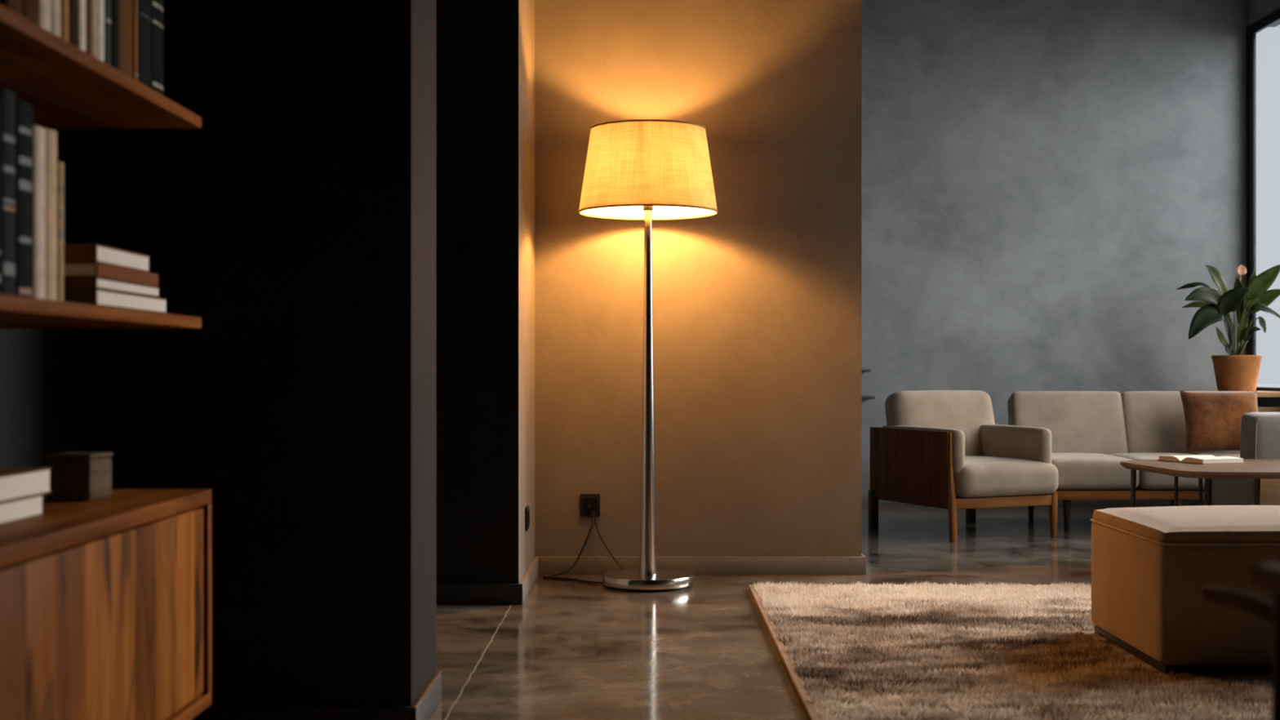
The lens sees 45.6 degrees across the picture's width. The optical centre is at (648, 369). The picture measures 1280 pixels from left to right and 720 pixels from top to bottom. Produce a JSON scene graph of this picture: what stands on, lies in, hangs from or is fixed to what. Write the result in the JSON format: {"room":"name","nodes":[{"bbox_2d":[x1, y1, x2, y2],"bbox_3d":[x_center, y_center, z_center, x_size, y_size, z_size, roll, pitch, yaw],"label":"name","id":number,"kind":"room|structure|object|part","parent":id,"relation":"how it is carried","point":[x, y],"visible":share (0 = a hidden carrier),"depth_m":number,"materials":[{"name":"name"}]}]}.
{"room":"living room","nodes":[
{"label":"living room","id":0,"kind":"room"},
{"bbox_2d":[0,128,79,466],"bbox_3d":[-1.306,-0.850,0.550,0.148,3.300,5.500,0,0,0],"label":"wall","id":1,"kind":"structure","parent":0,"point":[39,368],"depth_m":3.11,"materials":[{"name":"grey paint"}]},
{"bbox_2d":[0,4,201,128],"bbox_3d":[-1.040,-0.469,2.050,0.383,0.022,1.700,0,0,0],"label":"wall shelf","id":2,"kind":"object","parent":1,"relation":"attached to","point":[64,85],"visible":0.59,"depth_m":2.48,"materials":[{"name":"brown wood"}]},
{"bbox_2d":[0,0,22,15],"bbox_3d":[-0.947,-0.605,2.082,0.170,0.250,0.050,0,0,0],"label":"book","id":3,"kind":"object","parent":2,"relation":"on","point":[15,6],"visible":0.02,"depth_m":2.07,"materials":[{"name":"brown paper"}]},
{"bbox_2d":[22,0,38,25],"bbox_3d":[-0.947,-0.600,2.138,0.170,0.240,0.053,0,0,0],"label":"book","id":4,"kind":"object","parent":2,"relation":"on","point":[29,7],"visible":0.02,"depth_m":2.13,"materials":[{"name":"brown paper"}]},
{"bbox_2d":[38,0,50,31],"bbox_3d":[-0.947,-0.605,2.188,0.170,0.250,0.040,0,0,0],"label":"book","id":5,"kind":"object","parent":2,"relation":"on","point":[44,6],"visible":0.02,"depth_m":2.18,"materials":[{"name":"beige paper"}]},
{"bbox_2d":[50,0,60,37],"bbox_3d":[-0.947,-0.608,2.228,0.170,0.255,0.033,0,0,0],"label":"book","id":6,"kind":"object","parent":2,"relation":"on","point":[55,4],"visible":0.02,"depth_m":2.22,"materials":[{"name":"beige paper"}]},
{"bbox_2d":[60,0,68,41],"bbox_3d":[-0.947,-0.603,2.263,0.170,0.245,0.020,0,0,0],"label":"book","id":7,"kind":"object","parent":2,"relation":"on","point":[64,3],"visible":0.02,"depth_m":2.26,"materials":[{"name":"brown paper"}]},
{"bbox_2d":[68,0,77,47],"bbox_3d":[-0.947,-0.580,2.294,0.170,0.200,0.034,0,0,0],"label":"book","id":8,"kind":"object","parent":2,"relation":"on","point":[73,4],"visible":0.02,"depth_m":2.29,"materials":[{"name":"brown paper"}]},
{"bbox_2d":[77,0,85,51],"bbox_3d":[-0.947,-0.600,2.330,0.170,0.240,0.029,0,0,0],"label":"book","id":9,"kind":"object","parent":2,"relation":"on","point":[81,3],"visible":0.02,"depth_m":2.32,"materials":[{"name":"white paper"}]},
{"bbox_2d":[85,0,91,54],"bbox_3d":[-0.947,-0.595,2.356,0.170,0.230,0.017,0,0,0],"label":"book","id":10,"kind":"object","parent":2,"relation":"on","point":[88,2],"visible":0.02,"depth_m":2.35,"materials":[{"name":"brown paper"}]},
{"bbox_2d":[91,0,97,57],"bbox_3d":[-0.947,-0.605,2.379,0.170,0.250,0.023,0,0,0],"label":"book","id":11,"kind":"object","parent":2,"relation":"on","point":[94,2],"visible":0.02,"depth_m":2.37,"materials":[{"name":"beige paper"}]},
{"bbox_2d":[97,0,104,62],"bbox_3d":[-0.947,-0.605,2.409,0.170,0.250,0.030,0,0,0],"label":"book","id":12,"kind":"object","parent":2,"relation":"on","point":[100,3],"visible":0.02,"depth_m":2.40,"materials":[{"name":"white paper"}]},
{"bbox_2d":[104,0,111,66],"bbox_3d":[-0.947,-0.603,2.441,0.170,0.245,0.028,0,0,0],"label":"book","id":13,"kind":"object","parent":2,"relation":"on","point":[107,2],"visible":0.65,"depth_m":2.43,"materials":[{"name":"black paper"}]},
{"bbox_2d":[111,0,118,70],"bbox_3d":[-0.947,-0.598,2.474,0.170,0.235,0.030,0,0,0],"label":"book","id":14,"kind":"object","parent":2,"relation":"on","point":[114,3],"visible":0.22,"depth_m":2.46,"materials":[{"name":"black paper"}]},
{"bbox_2d":[118,0,132,77],"bbox_3d":[-0.947,-0.605,2.525,0.170,0.250,0.066,0,0,0],"label":"book","id":15,"kind":"object","parent":2,"relation":"on","point":[125,6],"visible":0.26,"depth_m":2.51,"materials":[{"name":"brown paper"}]},
{"bbox_2d":[132,0,137,80],"bbox_3d":[-0.947,-0.603,2.571,0.170,0.245,0.021,0,0,0],"label":"book","id":16,"kind":"object","parent":2,"relation":"on","point":[135,2],"visible":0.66,"depth_m":2.56,"materials":[{"name":"brown paper"}]},
{"bbox_2d":[137,0,151,88],"bbox_3d":[-0.947,-0.605,2.620,0.170,0.250,0.066,0,0,0],"label":"book","id":17,"kind":"object","parent":2,"relation":"on","point":[144,6],"visible":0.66,"depth_m":2.61,"materials":[{"name":"black paper"}]},
{"bbox_2d":[151,0,163,95],"bbox_3d":[-0.947,-0.605,2.689,0.170,0.250,0.067,0,0,0],"label":"book","id":18,"kind":"object","parent":2,"relation":"on","point":[157,6],"visible":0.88,"depth_m":2.68,"materials":[{"name":"black paper"}]},
{"bbox_2d":[0,293,201,328],"bbox_3d":[-1.040,-0.088,2.050,0.383,0.022,1.700,0,0,0],"label":"wall shelf","id":19,"kind":"object","parent":1,"relation":"attached to","point":[16,312],"visible":1,"depth_m":2.43,"materials":[{"name":"brown wood"}]},
{"bbox_2d":[0,88,15,295],"bbox_3d":[-0.947,-0.238,2.062,0.170,0.277,0.044,0,0,0],"label":"book","id":20,"kind":"object","parent":19,"relation":"on","point":[7,98],"visible":0.98,"depth_m":2.05,"materials":[{"name":"black paper"}]},
{"bbox_2d":[15,100,32,297],"bbox_3d":[-0.947,-0.234,2.118,0.170,0.270,0.054,0,0,0],"label":"book","id":21,"kind":"object","parent":19,"relation":"on","point":[24,111],"visible":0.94,"depth_m":2.11,"materials":[{"name":"black paper"}]},
{"bbox_2d":[32,124,44,298],"bbox_3d":[-0.947,-0.222,2.168,0.170,0.245,0.040,0,0,0],"label":"book","id":22,"kind":"object","parent":19,"relation":"on","point":[38,132],"visible":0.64,"depth_m":2.16,"materials":[{"name":"paper"}]},
{"bbox_2d":[44,128,57,300],"bbox_3d":[-0.947,-0.223,2.211,0.170,0.247,0.040,0,0,0],"label":"book","id":23,"kind":"object","parent":19,"relation":"on","point":[51,135],"visible":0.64,"depth_m":2.20,"materials":[{"name":"paper"}]},
{"bbox_2d":[57,161,63,301],"bbox_3d":[-0.947,-0.202,2.244,0.170,0.205,0.020,0,0,0],"label":"book","id":24,"kind":"object","parent":19,"relation":"on","point":[60,165],"visible":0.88,"depth_m":2.24,"materials":[{"name":"beige paper"}]},
{"bbox_2d":[63,288,166,313],"bbox_3d":[-0.961,-0.113,2.556,0.198,0.027,0.349,0,0,0],"label":"book","id":25,"kind":"object","parent":19,"relation":"on","point":[95,296],"visible":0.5,"depth_m":2.47,"materials":[{"name":"white paper"}]},
{"bbox_2d":[63,276,159,297],"bbox_3d":[-0.961,-0.135,2.536,0.198,0.018,0.308,0,0,0],"label":"book","id":26,"kind":"object","parent":25,"relation":"on","point":[97,282],"visible":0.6,"depth_m":2.44,"materials":[{"name":"white paper"}]},
{"bbox_2d":[63,262,158,286],"bbox_3d":[-0.960,-0.156,2.531,0.199,0.022,0.296,0,0,0],"label":"book","id":27,"kind":"object","parent":26,"relation":"on","point":[70,268],"visible":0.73,"depth_m":2.44,"materials":[{"name":"brown paper"}]},
{"bbox_2d":[63,244,149,272],"bbox_3d":[-0.961,-0.181,2.508,0.198,0.028,0.254,0,0,0],"label":"book","id":28,"kind":"object","parent":27,"relation":"on","point":[97,253],"visible":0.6,"depth_m":2.42,"materials":[{"name":"white paper"}]},
{"bbox_2d":[435,0,534,583],"bbox_3d":[-1.621,-0.850,5.640,2.359,3.300,0.900,0,0,0],"label":"wall","id":29,"kind":"structure","parent":0,"point":[485,49],"depth_m":5.19,"materials":[{"name":"grey paint"}]},
{"bbox_2d":[435,583,522,604],"bbox_3d":[-1.613,0.765,5.183,2.373,0.070,0.014,0,0,0],"label":"baseboard","id":30,"kind":"structure","parent":29,"relation":"attached to","point":[446,593],"depth_m":5.18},
{"bbox_2d":[524,505,529,530],"bbox_3d":[-0.435,0.538,5.500,0.012,0.084,0.084,0,0,0],"label":"wall socket","id":31,"kind":"object","parent":29,"relation":"attached to","point":[526,508],"visible":1,"depth_m":5.46,"materials":[{"name":"black plastic"}]},
{"bbox_2d":[519,556,537,603],"bbox_3d":[-0.434,0.765,5.557,0.014,0.070,0.734,0,0,0],"label":"baseboard","id":32,"kind":"structure","parent":29,"relation":"attached to","point":[531,575],"depth_m":5.52,"materials":[{"name":"beige wood"}]},
{"bbox_2d":[534,0,861,556],"bbox_3d":[0.196,-0.850,6.015,1.273,3.300,0.150,0,0,0],"label":"wall","id":33,"kind":"structure","parent":0,"point":[757,301],"depth_m":5.94,"materials":[{"name":"beige paint"}]},
{"bbox_2d":[580,493,599,516],"bbox_3d":[-0.226,0.531,5.932,0.078,0.090,0.016,0,0,0],"label":"wall socket","id":34,"kind":"object","parent":33,"relation":"attached to","point":[588,502],"visible":1,"depth_m":5.93,"materials":[{"name":"black plastic"}]},
{"bbox_2d":[537,553,866,574],"bbox_3d":[0.203,0.765,6.007,1.289,0.070,0.166,0,0,0],"label":"baseboard","id":35,"kind":"structure","parent":33,"relation":"attached to","point":[546,565],"depth_m":5.92,"materials":[{"name":"beige wood"}]},
{"bbox_2d":[428,504,1204,719],"bbox_3d":[0.372,0.850,3.500,6.744,0.100,11.400,0,0,0],"label":"floor","id":36,"kind":"structure","parent":0,"point":[572,650],"depth_m":4.65,"materials":[{"name":"concrete"}]},
{"bbox_2d":[0,488,211,719],"bbox_3d":[-1.029,0.514,2.050,0.398,0.572,1.700,0,0,0],"label":"sideboard","id":37,"kind":"object","parent":36,"relation":"on","point":[105,604],"visible":0.85,"depth_m":2.39,"materials":[{"name":"brown wood"}]},
{"bbox_2d":[0,494,44,524],"bbox_3d":[-1.022,0.211,2.261,0.155,0.033,0.244,0,0,0],"label":"book","id":38,"kind":"object","parent":37,"relation":"on","point":[16,510],"visible":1,"depth_m":2.30,"materials":[{"name":"white paper"}]},
{"bbox_2d":[0,466,52,503],"bbox_3d":[-1.024,0.175,2.260,0.171,0.040,0.283,0,0,0],"label":"book","id":39,"kind":"object","parent":38,"relation":"on","point":[15,482],"visible":1,"depth_m":2.31,"materials":[{"name":"white paper"}]},
{"bbox_2d":[44,451,112,501],"bbox_3d":[-0.996,0.187,2.668,0.085,0.081,0.085,0,0,7],"label":"trinket box","id":40,"kind":"object","parent":37,"relation":"on","point":[74,476],"visible":0.98,"depth_m":2.63,"materials":[{"name":"brown wood"}]},
{"bbox_3d":[-0.996,0.151,2.668,0.085,0.008,0.085,0,0,7],"label":"lid","id":41,"kind":"part","parent":40,"relation":"part of","materials":[{"name":"brown wood"}]},
{"bbox_3d":[-1.029,0.625,2.050,0.398,0.025,1.700,0,0,0],"label":"panel","id":42,"kind":"part","parent":37,"relation":"part of","materials":[{"name":"brown wood"}]},
{"bbox_3d":[-1.029,0.434,2.888,0.398,0.358,0.024,0,0,0],"label":"panel","id":43,"kind":"part","parent":37,"relation":"part of","materials":[{"name":"brown wood"}]},
{"bbox_2d":[79,0,435,706],"bbox_3d":[-1.657,-0.850,3.495,2.287,3.300,0.390,0,0,0],"label":"wall pier","id":44,"kind":"object","parent":36,"relation":"on","point":[298,222],"depth_m":3.30,"materials":[{"name":"grey paint"}]},
{"bbox_2d":[410,671,441,719],"bbox_3d":[-0.506,0.765,3.489,0.013,0.070,0.403,0,0,0],"label":"baseboard","id":45,"kind":"structure","parent":44,"relation":"attached to","point":[426,703],"depth_m":3.48,"materials":[{"name":"grey paint"}]},
{"bbox_2d":[542,119,717,591],"bbox_3d":[-0.032,-0.043,5.680,0.514,1.686,0.650,0,0,-28],"label":"floor lamp","id":46,"kind":"object","parent":36,"relation":"on","point":[647,171],"visible":1,"depth_m":5.48,"materials":[{"name":"silver metal"}]},
{"bbox_3d":[-0.287,0.684,5.772,0.208,0.231,0.271,0,0,-10],"label":"power cord","id":47,"kind":"part","parent":46,"relation":"part of","materials":[{"name":"black plastic"}]},
{"bbox_3d":[-0.137,0.678,5.853,0.038,0.209,0.198,0,0,-37],"label":"power cord","id":48,"kind":"part","parent":46,"relation":"part of","materials":[{"name":"black plastic"}]},
{"bbox_3d":[0.000,-0.730,5.620,0.512,0.305,0.512,0,0,0],"label":"lamp shade","id":49,"kind":"part","parent":46,"relation":"part of","materials":[{"name":"fabric"}]},
{"bbox_2d":[868,390,1057,542],"bbox_3d":[1.567,0.454,7.488,0.669,0.693,0.747,0,0,-24],"label":"armchair","id":50,"kind":"object","parent":36,"relation":"on","point":[941,449],"visible":1,"depth_m":7.34,"materials":[{"name":"beige fabric"}]},
{"bbox_3d":[1.136,0.705,7.686,0.040,0.190,0.038,0,0,-24],"label":"leg","id":51,"kind":"part","parent":50,"relation":"part of","materials":[{"name":"brown wood"}]},
{"bbox_3d":[1.264,0.454,7.396,0.022,0.323,0.670,0,0,-24],"label":"panel","id":52,"kind":"part","parent":50,"relation":"part of","materials":[{"name":"brown wood"}]},
{"bbox_3d":[1.266,0.633,7.394,0.020,0.038,0.675,0,0,-24],"label":"rail","id":53,"kind":"part","parent":50,"relation":"part of","materials":[{"name":"brown wood"}]},
{"bbox_3d":[1.321,0.389,7.381,0.066,0.221,0.672,0,0,-24],"label":"armrest","id":54,"kind":"part","parent":50,"relation":"part of","materials":[{"name":"brown wood"}]},
{"bbox_3d":[1.497,0.362,7.720,0.610,0.510,0.249,0,0,-24],"label":"backrest","id":55,"kind":"part","parent":50,"relation":"part of","materials":[{"name":"beige fabric"}]},
{"bbox_3d":[1.412,0.547,7.071,0.034,0.505,0.047,0,0,-24],"label":"leg","id":56,"kind":"part","parent":50,"relation":"part of","materials":[{"name":"brown wood"}]},
{"bbox_3d":[1.678,0.705,7.925,0.040,0.190,0.038,0,0,-24],"label":"leg","id":57,"kind":"part","parent":50,"relation":"part of","materials":[{"name":"brown wood"}]},
{"bbox_3d":[1.537,0.624,7.510,0.560,0.048,0.660,0,0,-24],"label":"seat","id":58,"kind":"part","parent":50,"relation":"part of","materials":[{"name":"brown wood"}]},
{"bbox_3d":[1.676,0.626,7.196,0.556,0.048,0.027,0,0,-24],"label":"rail","id":59,"kind":"part","parent":50,"relation":"part of","materials":[{"name":"brown wood"}]},
{"bbox_2d":[953,455,1057,497],"bbox_3d":[1.593,0.514,7.429,0.585,0.172,0.617,0,0,-24],"label":"seat cushion","id":60,"kind":"object","parent":50,"relation":"on","point":[974,476],"depth_m":7.16,"materials":[{"name":"beige fabric"}]},
{"bbox_3d":[1.778,0.389,7.583,0.066,0.221,0.672,0,0,-24],"label":"armrest","id":61,"kind":"part","parent":50,"relation":"part of","materials":[{"name":"beige fabric"}]},
{"bbox_3d":[1.944,0.695,7.311,0.034,0.210,0.034,0,0,-24],"label":"leg","id":62,"kind":"part","parent":50,"relation":"part of","materials":[{"name":"brown wood"}]},
{"bbox_2d":[748,580,1272,719],"bbox_3d":[1.661,0.782,3.939,2.590,0.036,3.214,0,0,0],"label":"rug","id":63,"kind":"object","parent":36,"relation":"on","point":[859,651],"visible":0.77,"depth_m":4.05,"materials":[{"name":"carpet"}]},
{"bbox_2d":[1090,505,1279,674],"bbox_3d":[1.762,0.590,4.255,0.887,0.400,0.662,0,0,0],"label":"ottoman","id":64,"kind":"object","parent":63,"relation":"on","point":[1151,566],"visible":1,"depth_m":3.94,"materials":[{"name":"brown leather"}]},
{"bbox_2d":[1093,505,1279,542],"bbox_3d":[1.762,0.431,4.255,0.871,0.082,0.646,0,0,0],"label":"seat cushion","id":65,"kind":"object","parent":64,"relation":"on","point":[1197,523],"depth_m":4.10,"materials":[{"name":"fabric"}]},
{"bbox_2d":[1007,391,1247,532],"bbox_3d":[2.598,0.459,7.836,1.323,0.682,0.879,0,0,0],"label":"sofa","id":66,"kind":"object","parent":36,"relation":"on","point":[1092,432],"visible":0.5,"depth_m":8.04,"materials":[{"name":"beige fabric"}]},
{"bbox_3d":[2.055,0.717,8.180,0.040,0.166,0.040,0,0,0],"label":"leg","id":67,"kind":"part","parent":66,"relation":"part of","materials":[{"name":"brown wood"}]},
{"bbox_3d":[2.055,0.717,7.480,0.040,0.166,0.040,0,0,0],"label":"leg","id":68,"kind":"part","parent":66,"relation":"part of","materials":[{"name":"brown wood"}]},
{"bbox_3d":[2.239,0.371,8.127,0.605,0.507,0.297,0,0,0],"label":"backrest","id":69,"kind":"part","parent":66,"relation":"part of","materials":[{"name":"beige fabric"}]},
{"bbox_2d":[1051,453,1139,489],"bbox_3d":[2.171,0.509,7.705,0.458,0.159,0.618,0,0,0],"label":"seat cushion","id":70,"kind":"object","parent":66,"relation":"on","point":[1076,471],"depth_m":7.40,"materials":[{"name":"beige fabric"}]},
{"bbox_3d":[2.598,0.616,7.445,1.285,0.045,0.030,0,0,0],"label":"rail","id":71,"kind":"part","parent":66,"relation":"part of","materials":[{"name":"brown wood"}]},
{"bbox_3d":[2.598,0.612,7.845,1.285,0.047,0.770,0,0,0],"label":"seat","id":72,"kind":"part","parent":66,"relation":"part of","materials":[{"name":"brown wood"}]},
{"bbox_2d":[1111,453,1204,489],"bbox_3d":[2.623,0.509,7.705,0.458,0.159,0.618,0,0,0],"label":"seat cushion","id":73,"kind":"object","parent":66,"relation":"on","point":[1145,480],"depth_m":7.41,"materials":[{"name":"beige fabric"}]},
{"bbox_3d":[2.891,0.371,8.127,0.735,0.507,0.297,0,0,0],"label":"backrest","id":74,"kind":"part","parent":66,"relation":"part of","materials":[{"name":"beige fabric"}]},
{"bbox_2d":[1179,391,1257,452],"bbox_3d":[2.962,0.269,7.866,0.404,0.315,0.196,0,0,4],"label":"pillow","id":75,"kind":"object","parent":66,"relation":"on","point":[1213,420],"visible":0.85,"depth_m":7.81,"materials":[{"name":"orange fabric"}]},
{"bbox_2d":[1197,453,1239,457],"bbox_3d":[3.050,0.509,7.705,0.407,0.159,0.618,0,0,0],"label":"seat cushion","id":76,"kind":"object","parent":66,"relation":"on","point":[1234,455],"depth_m":7.75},
{"bbox_2d":[1120,458,1279,507],"bbox_3d":[2.460,0.590,6.035,1.050,0.420,0.830,0,0,0],"label":"coffee table","id":77,"kind":"object","parent":36,"relation":"on","point":[1256,468],"visible":0.71,"depth_m":5.99,"materials":[{"name":"brown wood"}]},
{"bbox_3d":[1.970,0.602,6.190,0.024,0.396,0.021,0,0,0],"label":"leg","id":78,"kind":"part","parent":77,"relation":"part of","materials":[{"name":"brown wood"}]},
{"bbox_3d":[2.213,0.602,6.385,0.016,0.396,0.016,0,0,0],"label":"leg","id":79,"kind":"part","parent":77,"relation":"part of","materials":[{"name":"brown wood"}]},
{"bbox_3d":[2.324,0.602,6.400,0.026,0.396,0.016,0,0,0],"label":"leg","id":80,"kind":"part","parent":77,"relation":"part of","materials":[{"name":"brown wood"}]},
{"bbox_2d":[1157,454,1244,464],"bbox_3d":[2.264,0.368,6.246,0.212,0.023,0.268,0,0,-22],"label":"open book","id":81,"kind":"object","parent":77,"relation":"on","point":[1195,459],"visible":1,"depth_m":6.16,"materials":[{"name":"white paper"}]},
{"bbox_3d":[2.213,0.602,6.020,0.029,0.396,0.029,0,0,0],"label":"leg","id":82,"kind":"part","parent":77,"relation":"part of","materials":[{"name":"brown wood"}]},
{"bbox_3d":[2.312,0.602,5.780,0.020,0.396,0.019,0,0,0],"label":"leg","id":83,"kind":"part","parent":77,"relation":"part of","materials":[{"name":"brown wood"}]},
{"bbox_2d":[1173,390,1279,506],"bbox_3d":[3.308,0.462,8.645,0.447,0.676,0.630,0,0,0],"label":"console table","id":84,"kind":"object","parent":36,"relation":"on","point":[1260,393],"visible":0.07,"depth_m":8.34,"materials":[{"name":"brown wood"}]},
{"bbox_3d":[3.112,0.477,8.934,0.030,0.646,0.032,0,0,0],"label":"leg","id":85,"kind":"part","parent":84,"relation":"part of","materials":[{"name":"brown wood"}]},
{"bbox_2d":[1176,264,1279,391],"bbox_3d":[3.240,-0.232,8.447,0.639,0.712,0.390,0,0,0],"label":"potted plant","id":86,"kind":"object","parent":84,"relation":"on","point":[1234,371],"visible":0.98,"depth_m":8.40,"materials":[{"name":"green plant"}]},
{"bbox_3d":[3.217,-0.180,8.455,0.077,0.204,0.008,0,0,-25],"label":"stem","id":87,"kind":"part","parent":86,"relation":"part of","materials":[{"name":"green plant"}]},
{"bbox_3d":[3.233,-0.195,8.447,0.011,0.233,0.074,0,0,43],"label":"stem","id":88,"kind":"part","parent":86,"relation":"part of","materials":[{"name":"green plant"}]},
{"bbox_3d":[3.246,-0.208,8.436,0.009,0.258,0.085,0,0,27],"label":"stem","id":89,"kind":"part","parent":86,"relation":"part of","materials":[{"name":"green plant"}]},
{"bbox_3d":[3.283,0.024,8.500,0.266,0.201,0.266,0,0,0],"label":"pot","id":90,"kind":"part","parent":86,"relation":"part of","materials":[{"name":"ceramic"}]},
{"bbox_3d":[3.313,-0.173,8.452,0.072,0.189,0.011,0,0,37],"label":"stem","id":91,"kind":"part","parent":86,"relation":"part of","materials":[{"name":"green plant"}]},
{"bbox_3d":[3.341,-0.158,8.468,0.101,0.162,0.020,0,0,-5],"label":"stem","id":92,"kind":"part","parent":86,"relation":"part of","materials":[{"name":"green plant"}]},
{"bbox_3d":[3.312,0.228,8.357,0.425,0.040,0.035,0,0,0],"label":"rail","id":93,"kind":"part","parent":84,"relation":"part of","materials":[{"name":"brown wood"}]},
{"bbox_2d":[1200,562,1279,719],"bbox_3d":[0.916,0.401,1.414,0.667,0.802,1.096,0,0,0],"label":"wooden chair","id":94,"kind":"object","parent":36,"relation":"on","point":[1264,575],"visible":1,"depth_m":1.48,"materials":[{"name":"brown wood"}]},
{"bbox_3d":[0.615,0.206,1.212,0.066,0.034,0.585,0,0,0],"label":"armrest","id":95,"kind":"part","parent":94,"relation":"part of","materials":[{"name":"brown wood"}]},
{"bbox_3d":[0.623,0.504,1.479,0.042,0.593,0.052,0,0,0],"label":"leg","id":96,"kind":"part","parent":94,"relation":"part of","materials":[{"name":"brown wood"}]},
{"bbox_2d":[1211,412,1279,505],"bbox_3d":[2.970,0.494,6.899,0.712,0.612,0.641,0,0,0],"label":"lounge chair","id":97,"kind":"object","parent":36,"relation":"on","point":[1260,431],"visible":0.41,"depth_m":6.61,"materials":[{"name":"grey fabric"}]},
{"bbox_3d":[2.968,0.579,6.920,0.692,0.263,0.568,0,0,0],"label":"seat","id":98,"kind":"part","parent":97,"relation":"part of","materials":[{"name":"grey fabric"}]},
{"bbox_3d":[2.970,0.343,6.677,0.712,0.310,0.196,0,0,0],"label":"backrest","id":99,"kind":"part","parent":97,"relation":"part of","materials":[{"name":"grey fabric"}]},
{"bbox_3d":[2.971,0.598,6.615,0.658,0.265,0.030,0,0,0],"label":"panel","id":100,"kind":"part","parent":97,"relation":"part of","materials":[{"name":"brown wood"}]},
{"bbox_2d":[861,0,1248,493],"bbox_3d":[1.177,-0.850,9.075,4.754,3.300,0.150,0,0,0],"label":"wall","id":101,"kind":"structure","parent":0,"point":[1042,180],"depth_m":9.00,"materials":[{"name":"grey paint"}]},
{"bbox_2d":[861,368,871,372],"bbox_3d":[1.122,0.008,8.930,0.344,0.016,0.140,0,0,0],"label":"wall shelf","id":102,"kind":"object","parent":101,"relation":"attached to","point":[862,370],"visible":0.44,"depth_m":8.86,"materials":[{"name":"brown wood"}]},
{"bbox_2d":[861,395,875,399],"bbox_3d":[1.135,0.166,8.930,0.369,0.016,0.140,0,0,0],"label":"wall shelf","id":103,"kind":"object","parent":101,"relation":"attached to","point":[862,397],"visible":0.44,"depth_m":8.86,"materials":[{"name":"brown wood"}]},
{"bbox_2d":[861,493,1204,504],"bbox_3d":[1.247,0.765,8.992,4.594,0.070,0.015,0,0,0],"label":"baseboard","id":104,"kind":"structure","parent":101,"relation":"attached to","point":[864,496],"depth_m":8.98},
{"bbox_2d":[1248,0,1279,407],"bbox_3d":[3.624,-0.850,3.400,0.160,3.300,11.200,0,0,0],"label":"wall","id":105,"kind":"structure","parent":0,"point":[1258,10],"depth_m":8.79,"materials":[{"name":"grey paint"}]},
{"bbox_2d":[1246,8,1279,390],"bbox_3d":[3.543,-0.950,6.649,0.022,2.140,4.699,0,0,0],"label":"window","id":106,"kind":"structure","parent":105,"relation":"in","point":[1273,17],"depth_m":8.91,"materials":[{"name":"black metal"}]}
]}

